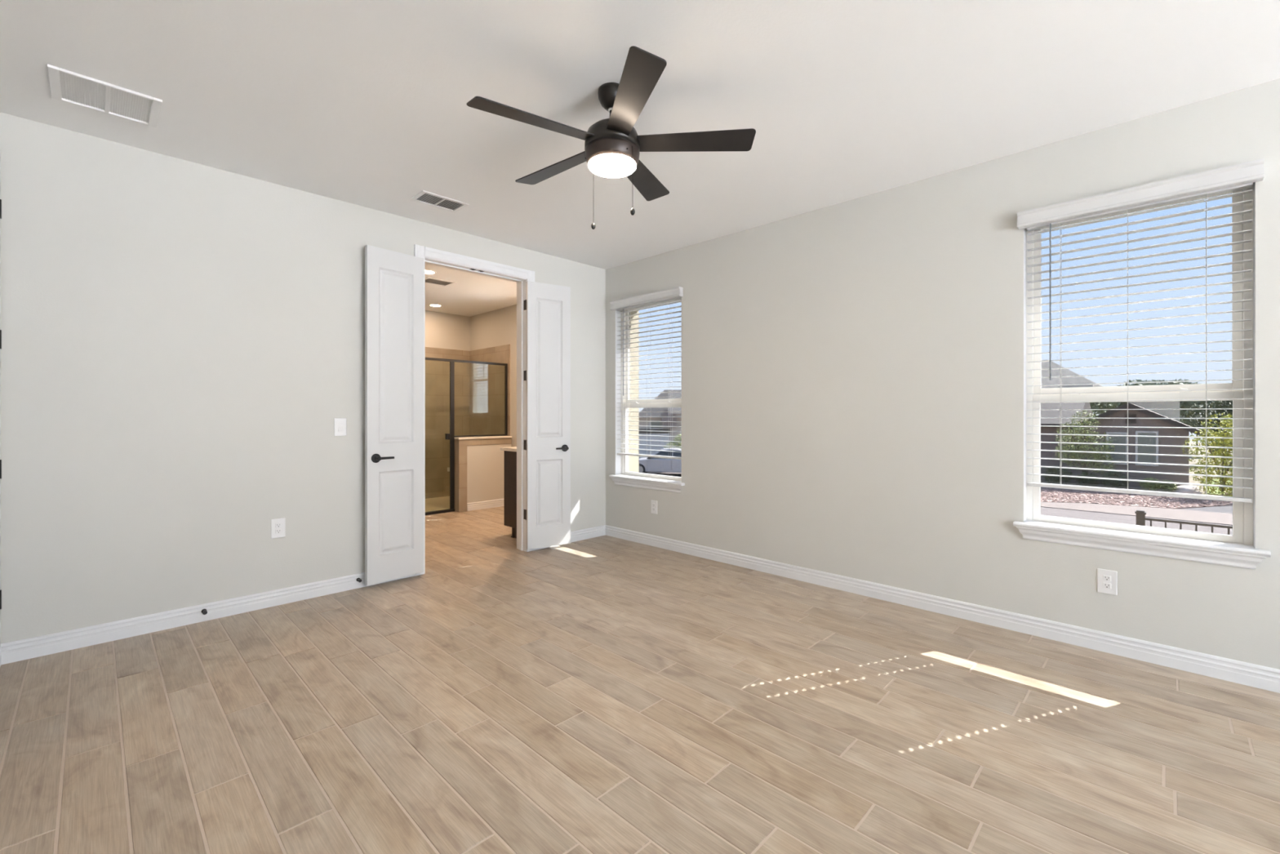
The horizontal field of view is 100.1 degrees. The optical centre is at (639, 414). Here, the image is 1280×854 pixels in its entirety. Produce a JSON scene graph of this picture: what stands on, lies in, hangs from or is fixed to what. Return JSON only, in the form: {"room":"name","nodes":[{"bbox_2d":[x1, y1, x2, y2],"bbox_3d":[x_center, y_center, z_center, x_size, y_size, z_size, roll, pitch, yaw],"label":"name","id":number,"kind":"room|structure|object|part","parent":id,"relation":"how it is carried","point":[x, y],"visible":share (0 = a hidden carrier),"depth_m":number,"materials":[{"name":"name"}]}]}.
{"room":"empty bedroom","nodes":[
{"label":"empty bedroom","id":0,"kind":"room"},
{"bbox_2d":[0,111,605,643],"bbox_3d":[-1.822,-0.062,4.159,0.150,2.883,4.356,0,0,44],"label":"wall","id":1,"kind":"structure","parent":0,"point":[183,341],"depth_m":3.17,"materials":[{"name":"beige paint"}]},
{"bbox_2d":[201,608,207,614],"bbox_3d":[-2.600,1.177,3.203,0.046,0.026,0.026,0,0,44],"label":"door stop","id":2,"kind":"object","parent":1,"relation":"attached to","point":[204,611],"visible":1,"depth_m":3.19,"materials":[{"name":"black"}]},
{"bbox_2d":[271,517,285,538],"bbox_3d":[-2.358,0.739,3.498,0.009,0.125,0.079,0,0,44],"label":"wall outlet","id":3,"kind":"object","parent":1,"relation":"attached to","point":[277,525],"visible":1,"depth_m":3.50,"materials":[{"name":"white plastic"}]},
{"bbox_2d":[275,528,281,533],"bbox_3d":[-2.357,0.758,3.497,0.004,0.027,0.033,0,0,44],"label":"receptacle","id":4,"kind":"object","parent":3,"relation":"attached to","point":[277,531],"depth_m":3.50,"materials":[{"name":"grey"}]},
{"bbox_2d":[275,522,281,527],"bbox_3d":[-2.357,0.720,3.497,0.004,0.027,0.033,0,0,44],"label":"receptacle","id":5,"kind":"object","parent":3,"relation":"attached to","point":[277,524],"depth_m":3.49,"materials":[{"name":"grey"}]},
{"bbox_2d":[0,524,605,664],"bbox_3d":[-1.766,1.188,4.098,0.015,0.101,4.046,0,0,44],"label":"baseboard","id":6,"kind":"structure","parent":1,"relation":"attached to","point":[44,645],"depth_m":3.13,"materials":[{"name":"white wood"}]},
{"bbox_2d":[333,417,346,435],"bbox_3d":[-2.099,0.085,3.760,0.011,0.125,0.079,0,0,44],"label":"light switch","id":7,"kind":"object","parent":1,"relation":"attached to","point":[340,424],"visible":1,"depth_m":3.76,"materials":[{"name":"white plastic"}]},
{"bbox_2d":[364,244,423,585],"bbox_3d":[-1.812,0.004,3.974,0.155,2.415,0.425,0,0,39],"label":"door","id":8,"kind":"structure","parent":1,"relation":"in","point":[394,280],"depth_m":3.94,"materials":[{"name":"white paint"}]},
{"bbox_3d":[-1.821,0.311,3.858,0.018,0.019,0.105,0,0,39],"label":"lever","id":9,"kind":"part","parent":8,"relation":"part of","materials":[{"name":"black"}]},
{"bbox_2d":[413,244,534,576],"bbox_3d":[-1.405,-0.036,4.574,0.200,2.550,1.099,0,0,44],"label":"door frame","id":10,"kind":"structure","parent":1,"relation":"attached to","point":[432,256],"depth_m":4.87,"materials":[{"name":"white wood"}]},
{"bbox_2d":[526,280,570,549],"bbox_3d":[-0.842,0.004,4.954,0.425,2.415,0.155,0,0,-33],"label":"door","id":11,"kind":"structure","parent":1,"relation":"in","point":[548,305],"depth_m":4.93,"materials":[{"name":"white paint"}]},
{"bbox_3d":[-0.726,0.311,4.951,0.105,0.019,0.018,0,0,-33],"label":"lever","id":12,"kind":"part","parent":11,"relation":"part of","materials":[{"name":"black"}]},
{"bbox_2d":[425,310,470,351],"bbox_3d":[-3.641,-0.062,7.268,0.160,2.883,2.800,0,0,44],"label":"wall","id":13,"kind":"structure","parent":0,"point":[442,330],"depth_m":7.96,"materials":[{"name":"paint"}]},
{"bbox_2d":[454,435,511,511],"bbox_3d":[-2.092,0.764,7.148,0.184,0.950,0.779,0,0,44],"label":"wall","id":14,"kind":"structure","parent":0,"point":[479,461],"depth_m":7.04,"materials":[{"name":"paint"}]},
{"bbox_3d":[-1.994,1.188,7.137,0.015,0.101,0.657,0,0,44],"label":"baseboard","id":15,"kind":"part","parent":14,"relation":"part of","materials":[{"name":"white"}]},
{"bbox_2d":[470,304,516,446],"bbox_3d":[-1.419,-0.062,7.164,3.480,2.883,0.160,0,0,44],"label":"wall","id":16,"kind":"structure","parent":0,"point":[498,327],"depth_m":7.55,"materials":[{"name":"paint"}]},
{"bbox_2d":[0,506,1279,853],"bbox_3d":[0.268,1.314,2.379,14.253,0.150,4.558,0,0,44],"label":"floor","id":17,"kind":"structure","parent":0,"point":[605,694],"depth_m":2.10,"materials":[{"name":"brown wood"}]},
{"bbox_2d":[425,495,449,511],"bbox_3d":[-3.171,1.222,6.890,1.015,0.035,2.657,0,0,44],"label":"shower pan","id":18,"kind":"object","parent":17,"relation":"on","point":[436,504],"visible":0.14,"depth_m":7.23,"materials":[{"name":"beige"}]},
{"bbox_2d":[425,344,510,498],"bbox_3d":[-3.138,0.132,6.860,1.130,2.215,2.680,0,0,44],"label":"shower tile","id":19,"kind":"structure","parent":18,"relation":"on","point":[479,388],"depth_m":7.85,"materials":[{"name":"beige tile"}]},
{"bbox_2d":[425,357,507,515],"bbox_3d":[-2.432,0.264,6.852,0.080,1.950,1.677,0,0,44],"label":"shower enclosure","id":20,"kind":"object","parent":17,"relation":"on","point":[451,436],"visible":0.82,"depth_m":6.88,"materials":[{"name":"black metal"}]},
{"bbox_3d":[-2.449,0.277,6.834,0.080,0.075,0.032,0,0,44],"label":"door handle","id":21,"kind":"part","parent":20,"relation":"part of","materials":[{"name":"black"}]},
{"bbox_2d":[500,446,516,537],"bbox_3d":[-0.851,0.739,5.718,0.614,1.000,1.090,0,0,44],"label":"bathroom vanity","id":22,"kind":"object","parent":17,"relation":"on","point":[510,453],"visible":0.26,"depth_m":5.44,"materials":[{"name":"black wood"}]},
{"bbox_2d":[500,446,516,451],"bbox_3d":[-0.848,0.303,5.715,0.604,0.128,1.090,0,0,44],"label":"countertop","id":23,"kind":"structure","parent":22,"relation":"on","point":[512,448],"depth_m":5.46,"materials":[{"name":"white stone"}]},
{"bbox_2d":[0,0,1279,316],"bbox_3d":[0.240,-1.564,2.370,12.600,0.120,4.686,0,0,44],"label":"ceiling","id":24,"kind":"structure","parent":0,"point":[363,103],"depth_m":2.48,"materials":[{"name":"white paint"}]},
{"bbox_2d":[47,64,162,128],"bbox_3d":[-2.528,-1.498,2.545,0.330,0.012,0.370,0,0,44],"label":"ceiling vent","id":25,"kind":"object","parent":24,"relation":"in","point":[65,86],"visible":1,"depth_m":2.54,"materials":[{"name":"white metal"}]},
{"bbox_2d":[425,269,436,274],"bbox_3d":[-2.231,-1.500,5.635,0.172,0.008,0.172,0,0,44],"label":"recessed light","id":26,"kind":"object","parent":24,"relation":"in","point":[427,271],"visible":0.66,"depth_m":5.64,"materials":[{"name":"white plastic"}]},
{"bbox_2d":[428,303,442,306],"bbox_3d":[-2.807,-1.500,7.362,0.172,0.008,0.172,0,0,44],"label":"recessed light","id":27,"kind":"object","parent":24,"relation":"in","point":[430,304],"visible":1,"depth_m":7.36,"materials":[{"name":"white plastic"}]},
{"bbox_2d":[409,190,469,213],"bbox_3d":[-1.411,-1.500,3.782,0.215,0.008,0.335,0,0,44],"label":"ceiling vent","id":28,"kind":"object","parent":24,"relation":"in","point":[426,197],"visible":1,"depth_m":3.77,"materials":[{"name":"white metal"}]},
{"bbox_2d":[425,276,456,286],"bbox_3d":[-2.292,-1.500,6.059,0.260,0.008,0.330,0,0,44],"label":"ceiling vent","id":29,"kind":"object","parent":24,"relation":"in","point":[428,280],"visible":0.81,"depth_m":6.07,"materials":[{"name":"white metal"}]},
{"bbox_2d":[466,45,755,229],"bbox_3d":[-0.162,-1.198,2.509,1.235,0.611,1.262,0,0,44],"label":"ceiling fan","id":30,"kind":"object","parent":24,"relation":"hanging from","point":[613,146],"visible":1,"depth_m":2.40,"materials":[{"name":"brown metal"}]},
{"bbox_3d":[-0.448,-1.255,2.287,0.547,0.036,0.138,0,0,-32],"label":"blade","id":31,"kind":"part","parent":30,"relation":"part of","materials":[{"name":"brown wood"}]},
{"bbox_3d":[-0.421,-1.255,2.731,0.547,0.036,0.138,0,0,40],"label":"blade","id":32,"kind":"part","parent":30,"relation":"part of","materials":[{"name":"brown wood"}]},
{"bbox_3d":[-0.224,-0.908,2.582,0.021,0.031,0.021,0,0,44],"label":"pull knob","id":33,"kind":"part","parent":30,"relation":"part of","materials":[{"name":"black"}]},
{"bbox_3d":[-0.129,-1.146,2.491,0.224,0.036,0.224,0,0,44],"label":"lamp shade","id":34,"kind":"part","parent":30,"relation":"part of","materials":[{"name":"white glass"}]},
{"bbox_3d":[-0.033,-0.908,2.399,0.021,0.031,0.021,0,0,44],"label":"pull knob","id":35,"kind":"part","parent":30,"relation":"part of","materials":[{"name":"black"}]},
{"bbox_3d":[-0.034,-1.255,2.124,0.138,0.036,0.547,0,0,-14],"label":"blade","id":36,"kind":"part","parent":30,"relation":"part of","materials":[{"name":"brown wood"}]},
{"bbox_3d":[0.010,-1.255,2.843,0.138,0.036,0.547,0,0,22],"label":"blade","id":37,"kind":"part","parent":30,"relation":"part of","materials":[{"name":"brown wood"}]},
{"bbox_3d":[0.249,-1.255,2.467,0.547,0.036,0.138,0,0,4],"label":"blade","id":38,"kind":"part","parent":30,"relation":"part of","materials":[{"name":"brown wood"}]},
{"bbox_2d":[605,78,1279,669],"bbox_3d":[2.897,-0.062,2.474,8.950,2.883,0.160,0,0,44],"label":"wall","id":39,"kind":"structure","parent":0,"point":[854,371],"depth_m":3.43,"materials":[{"name":"beige paint"}]},
{"bbox_2d":[608,299,684,493],"bbox_3d":[0.099,-0.207,5.176,0.954,1.827,0.205,0,0,44],"label":"window","id":40,"kind":"structure","parent":39,"relation":"in","point":[642,472],"depth_m":5.22,"materials":[{"name":"white plastic"}]},
{"bbox_2d":[609,286,683,459],"bbox_3d":[0.060,-0.369,5.137,0.914,1.547,0.116,0,0,44],"label":"window blind","id":41,"kind":"object","parent":40,"relation":"attached to","point":[673,294],"visible":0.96,"depth_m":5.12,"materials":[{"name":"white plastic"}]},
{"bbox_3d":[0.084,-0.333,5.157,0.001,1.453,0.053,0,0,44],"label":"ladder cord","id":42,"kind":"part","parent":41,"relation":"part of","materials":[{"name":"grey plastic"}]},
{"bbox_3d":[0.084,-1.075,5.157,0.848,0.043,0.050,0,0,44],"label":"head rail","id":43,"kind":"part","parent":41,"relation":"part of","materials":[{"name":"white plastic"}]},
{"bbox_3d":[0.084,0.395,5.157,0.848,0.018,0.050,0,0,44],"label":"rail","id":44,"kind":"part","parent":41,"relation":"part of","materials":[{"name":"white plastic"}]},
{"bbox_3d":[0.284,-0.333,4.962,0.002,1.453,0.053,0,0,44],"label":"ladder cord","id":45,"kind":"part","parent":41,"relation":"part of","materials":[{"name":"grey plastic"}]},
{"bbox_3d":[0.142,-0.244,5.221,0.870,1.753,0.080,0,0,44],"label":"frame","id":46,"kind":"part","parent":40,"relation":"part of","materials":[{"name":"white plastic"}]},
{"bbox_3d":[0.129,0.247,5.207,0.809,0.720,0.028,0,0,44],"label":"sash","id":47,"kind":"part","parent":40,"relation":"part of","materials":[{"name":"white plastic"}]},
{"bbox_3d":[0.151,-0.598,5.230,0.809,0.984,0.025,0,0,44],"label":"sash","id":48,"kind":"part","parent":40,"relation":"part of","materials":[{"name":"white plastic"}]},
{"bbox_3d":[0.129,0.253,5.207,0.752,0.658,0.003,0,0,44],"label":"pane","id":49,"kind":"part","parent":40,"relation":"part of","materials":[{"name":"clear glass"}]},
{"bbox_3d":[0.151,-0.613,5.230,0.752,0.933,0.003,0,0,44],"label":"pane","id":50,"kind":"part","parent":40,"relation":"part of","materials":[{"name":"clear glass"}]},
{"bbox_2d":[651,499,657,514],"bbox_3d":[0.133,0.870,5.063,0.079,0.125,0.009,0,0,44],"label":"wall outlet","id":51,"kind":"object","parent":39,"relation":"attached to","point":[654,503],"visible":1,"depth_m":5.06,"materials":[{"name":"white plastic"}]},
{"bbox_2d":[605,524,1279,693],"bbox_3d":[2.782,1.188,2.464,8.800,0.101,0.015,0,0,44],"label":"baseboard","id":52,"kind":"structure","parent":39,"relation":"attached to","point":[1261,677],"depth_m":3.10,"materials":[{"name":"white wood"}]},
{"bbox_2d":[1097,568,1117,595],"bbox_3d":[2.440,0.872,2.802,0.079,0.125,0.009,0,0,44],"label":"wall outlet","id":53,"kind":"object","parent":39,"relation":"attached to","point":[1107,580],"visible":1,"depth_m":2.80,"materials":[{"name":"white plastic"}]},
{"bbox_2d":[1102,582,1111,588],"bbox_3d":[2.439,0.891,2.801,0.033,0.027,0.004,0,0,44],"label":"receptacle","id":54,"kind":"object","parent":53,"relation":"attached to","point":[1105,584],"depth_m":2.80,"materials":[{"name":"white plastic"}]},
{"bbox_2d":[1102,574,1111,581],"bbox_3d":[2.439,0.853,2.801,0.033,0.027,0.004,0,0,44],"label":"receptacle","id":55,"kind":"object","parent":53,"relation":"attached to","point":[1105,577],"depth_m":2.80,"materials":[{"name":"white plastic"}]},
{"bbox_2d":[1013,182,1271,568],"bbox_3d":[2.534,-0.207,2.790,0.954,1.827,0.205,0,0,44],"label":"window","id":56,"kind":"structure","parent":39,"relation":"in","point":[1220,532],"depth_m":2.77,"materials":[{"name":"white plastic"}]},
{"bbox_3d":[2.587,-0.613,2.843,0.752,0.933,0.003,0,0,44],"label":"pane","id":57,"kind":"part","parent":56,"relation":"part of","materials":[{"name":"clear glass"}]},
{"bbox_3d":[2.565,0.253,2.821,0.752,0.658,0.003,0,0,44],"label":"pane","id":58,"kind":"part","parent":56,"relation":"part of","materials":[{"name":"clear glass"}]},
{"bbox_3d":[2.587,-0.598,2.843,0.809,0.984,0.025,0,0,44],"label":"sash","id":59,"kind":"part","parent":56,"relation":"part of","materials":[{"name":"white plastic"}]},
{"bbox_3d":[2.565,0.247,2.821,0.809,0.720,0.028,0,0,44],"label":"sash","id":60,"kind":"part","parent":56,"relation":"part of","materials":[{"name":"white plastic"}]},
{"bbox_2d":[1017,158,1264,502],"bbox_3d":[2.496,-0.369,2.751,0.914,1.547,0.116,0,0,44],"label":"window blind","id":61,"kind":"object","parent":56,"relation":"attached to","point":[1240,176],"visible":1,"depth_m":2.69,"materials":[{"name":"white plastic"}]},
{"bbox_3d":[2.324,-0.333,2.963,0.002,1.453,0.053,0,0,44],"label":"ladder cord","id":62,"kind":"part","parent":61,"relation":"part of","materials":[{"name":"white fabric"}]},
{"bbox_3d":[2.520,-1.075,2.771,0.848,0.043,0.050,0,0,44],"label":"head rail","id":63,"kind":"part","parent":61,"relation":"part of","materials":[{"name":"white plastic"}]},
{"bbox_3d":[2.520,0.395,2.771,0.848,0.018,0.050,0,0,44],"label":"rail","id":64,"kind":"part","parent":61,"relation":"part of","materials":[{"name":"white plastic"}]},
{"bbox_3d":[2.720,-0.333,2.576,0.002,1.453,0.053,0,0,44],"label":"ladder cord","id":65,"kind":"part","parent":61,"relation":"part of","materials":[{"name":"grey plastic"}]},
{"bbox_3d":[-0.040,-0.062,-0.524,8.950,2.883,0.140,0,0,44],"label":"wall","id":66,"kind":"structure","parent":0,"visible":0},
{"bbox_2d":[0,152,0,666],"bbox_3d":[-2.847,-0.026,2.244,1.005,2.530,0.145,0,0,44],"label":"door frame","id":67,"kind":"structure","parent":66,"relation":"attached to","point":[0,153],"depth_m":2.64,"materials":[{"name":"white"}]},
{"bbox_2d":[0,199,1,608],"bbox_3d":[-2.821,0.017,2.290,0.861,2.425,0.058,0,0,44],"label":"door","id":68,"kind":"structure","parent":66,"relation":"in","point":[0,199],"depth_m":2.60,"materials":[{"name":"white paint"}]}
]}

